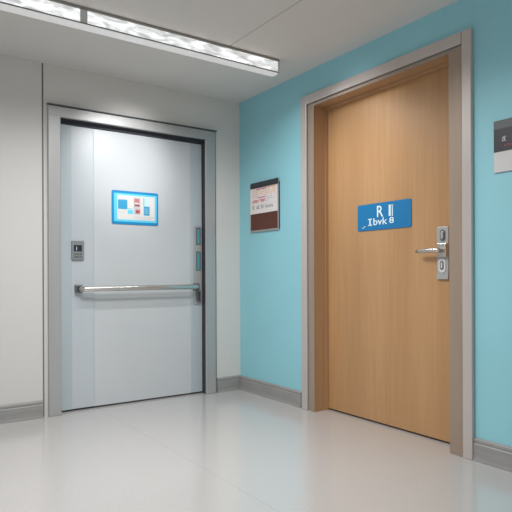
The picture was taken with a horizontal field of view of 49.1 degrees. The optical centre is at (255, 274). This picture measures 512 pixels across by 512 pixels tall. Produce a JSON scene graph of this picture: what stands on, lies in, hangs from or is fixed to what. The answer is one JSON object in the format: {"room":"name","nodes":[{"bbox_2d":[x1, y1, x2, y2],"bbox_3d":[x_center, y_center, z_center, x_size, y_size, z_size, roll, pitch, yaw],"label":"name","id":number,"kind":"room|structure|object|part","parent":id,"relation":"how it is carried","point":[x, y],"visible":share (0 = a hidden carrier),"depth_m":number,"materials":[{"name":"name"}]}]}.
{"room":"hospital interior","nodes":[
{"label":"hospital interior","id":0,"kind":"room"},
{"bbox_2d":[0,54,239,416],"bbox_3d":[-2.740,-0.238,3.110,6.200,2.450,0.212,0,0,-35],"label":"wall","id":1,"kind":"structure","parent":0,"point":[26,85],"depth_m":3.85,"materials":[{"name":"white paint"}]},
{"bbox_2d":[0,400,42,423],"bbox_3d":[-3.342,0.929,2.549,4.564,0.121,0.020,0,0,-35],"label":"baseboard","id":2,"kind":"structure","parent":1,"relation":"attached to","point":[17,412],"depth_m":3.77,"materials":[{"name":"grey plastic"}]},
{"bbox_2d":[46,102,216,416],"bbox_3d":[-0.919,-0.106,4.311,1.359,2.173,0.166,0,0,-35],"label":"door","id":3,"kind":"structure","parent":1,"relation":"in","point":[132,308],"depth_m":4.28,"materials":[{"name":"metal"}]},
{"bbox_2d":[112,190,157,225],"bbox_3d":[-0.928,-0.514,4.316,0.378,0.255,0.009,0,0,-35],"label":"poster","id":4,"kind":"object","parent":3,"relation":"attached to","point":[128,207],"visible":1,"depth_m":4.31,"materials":[{"name":"blue paper"}]},
{"bbox_2d":[118,198,132,213],"bbox_3d":[-0.994,-0.524,4.266,0.119,0.112,0.001,0,0,-35],"label":"picture","id":5,"kind":"object","parent":4,"relation":"attached to","point":[125,205],"depth_m":4.27,"materials":[{"name":"blue paper"}]},
{"bbox_2d":[134,197,139,214],"bbox_3d":[-0.917,-0.530,4.319,0.055,0.132,0.002,0,0,-35],"label":"picture","id":6,"kind":"object","parent":4,"relation":"attached to","point":[136,199],"depth_m":4.32,"materials":[{"name":"red paper"}]},
{"bbox_2d":[143,198,152,215],"bbox_3d":[-0.842,-0.530,4.371,0.083,0.134,0.001,0,0,-35],"label":"picture","id":7,"kind":"object","parent":4,"relation":"on","point":[147,202],"depth_m":4.37,"materials":[{"name":"blue paper"}]},
{"bbox_3d":[-0.485,-0.082,4.619,0.074,0.650,0.014,0,0,-35],"label":"lock plate","id":8,"kind":"part","parent":3,"relation":"part of","materials":[{"name":"metal"}]},
{"bbox_2d":[217,375,240,392],"bbox_3d":[-0.224,0.917,4.722,0.234,0.121,0.020,0,0,-35],"label":"baseboard","id":9,"kind":"structure","parent":1,"relation":"attached to","point":[230,383],"depth_m":4.71,"materials":[{"name":"grey plastic"}]},
{"bbox_2d":[0,0,458,102],"bbox_3d":[-0.782,-1.495,0.493,6.450,0.050,6.850,0,0,-35],"label":"ceiling","id":10,"kind":"structure","parent":0,"point":[304,35],"depth_m":3.45,"materials":[{"name":"white paint"}]},
{"bbox_2d":[0,0,279,76],"bbox_3d":[-0.957,-1.418,3.101,2.670,0.103,0.077,0,0,-35],"label":"ceiling light","id":11,"kind":"object","parent":10,"relation":"attached to","point":[60,12],"visible":1,"depth_m":3.26,"materials":[{"name":"grey plastic"}]},
{"bbox_2d":[0,390,511,511],"bbox_3d":[-0.772,1.010,0.493,6.450,0.060,6.850,0,0,-35],"label":"floor","id":12,"kind":"structure","parent":0,"point":[236,450],"depth_m":2.91,"materials":[{"name":"plastic"}]},
{"bbox_2d":[239,0,511,446],"bbox_3d":[1.774,-0.255,2.229,0.220,2.450,6.800,0,0,-35],"label":"wall","id":13,"kind":"structure","parent":0,"point":[269,120],"depth_m":3.34,"materials":[{"name":"teal paint"}]},
{"bbox_2d":[250,178,279,232],"bbox_3d":[0.063,-0.551,4.486,0.022,0.402,0.398,0,0,-35],"label":"notice","id":14,"kind":"object","parent":13,"relation":"attached to","point":[264,195],"visible":1,"depth_m":4.46,"materials":[{"name":"grey"}]},
{"bbox_2d":[252,187,265,202],"bbox_3d":[0.027,-0.644,4.533,0.001,0.110,0.200,0,0,-35],"label":"print","id":15,"kind":"object","parent":14,"relation":"attached to","point":[258,193],"depth_m":4.53,"materials":[{"name":"red"}]},
{"bbox_3d":[0.062,-0.432,4.483,0.002,0.132,0.365,0,0,-35],"label":"brown panel","id":16,"kind":"part","parent":14,"relation":"part of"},
{"bbox_2d":[240,375,301,407],"bbox_3d":[0.101,0.916,4.441,0.020,0.121,0.812,0,0,-35],"label":"baseboard","id":17,"kind":"structure","parent":13,"relation":"attached to","point":[286,395],"depth_m":4.39,"materials":[{"name":"grey plastic"}]},
{"bbox_2d":[301,28,474,459],"bbox_3d":[0.810,-0.161,3.563,0.202,2.268,1.404,0,0,-35],"label":"door","id":18,"kind":"structure","parent":13,"relation":"in","point":[387,315],"depth_m":3.52,"materials":[{"name":"wood"}]},
{"bbox_2d":[358,198,411,231],"bbox_3d":[0.821,-0.382,3.614,0.006,0.175,0.456,0,0,-35],"label":"door sign","id":19,"kind":"object","parent":18,"relation":"attached to","point":[397,213],"visible":1,"depth_m":3.60,"materials":[{"name":"blue plastic"}]},
{"bbox_3d":[1.017,-0.143,3.261,0.064,0.080,0.191,0,0,-35],"label":"lever handle","id":20,"kind":"part","parent":18,"relation":"part of","materials":[{"name":"silver metal"}]},
{"bbox_3d":[1.079,-0.128,3.235,0.015,0.304,0.080,0,0,-35],"label":"lock plate","id":21,"kind":"part","parent":18,"relation":"part of","materials":[{"name":"metal"}]},
{"bbox_2d":[472,437,511,472],"bbox_3d":[2.377,0.907,1.152,0.020,0.121,4.348,0,0,-35],"label":"baseboard","id":22,"kind":"structure","parent":13,"relation":"attached to","point":[486,452],"depth_m":2.84,"materials":[{"name":"grey plastic"}]},
{"bbox_2d":[494,117,511,172],"bbox_3d":[1.312,-0.646,2.691,0.010,0.260,0.364,0,0,-35],"label":"notice","id":23,"kind":"object","parent":13,"relation":"attached to","point":[502,129],"visible":1,"depth_m":2.80,"materials":[{"name":"grey"}]},
{"bbox_3d":[1.310,-0.567,2.689,0.001,0.102,0.364,0,0,-35],"label":"white panel","id":24,"kind":"part","parent":23,"relation":"part of","materials":[{"name":"grey"}]},
{"bbox_3d":[1.309,-0.676,2.689,0.001,0.116,0.364,0,0,-35],"label":"black panel","id":25,"kind":"part","parent":23,"relation":"part of","materials":[{"name":"grey plastic"}]}
]}

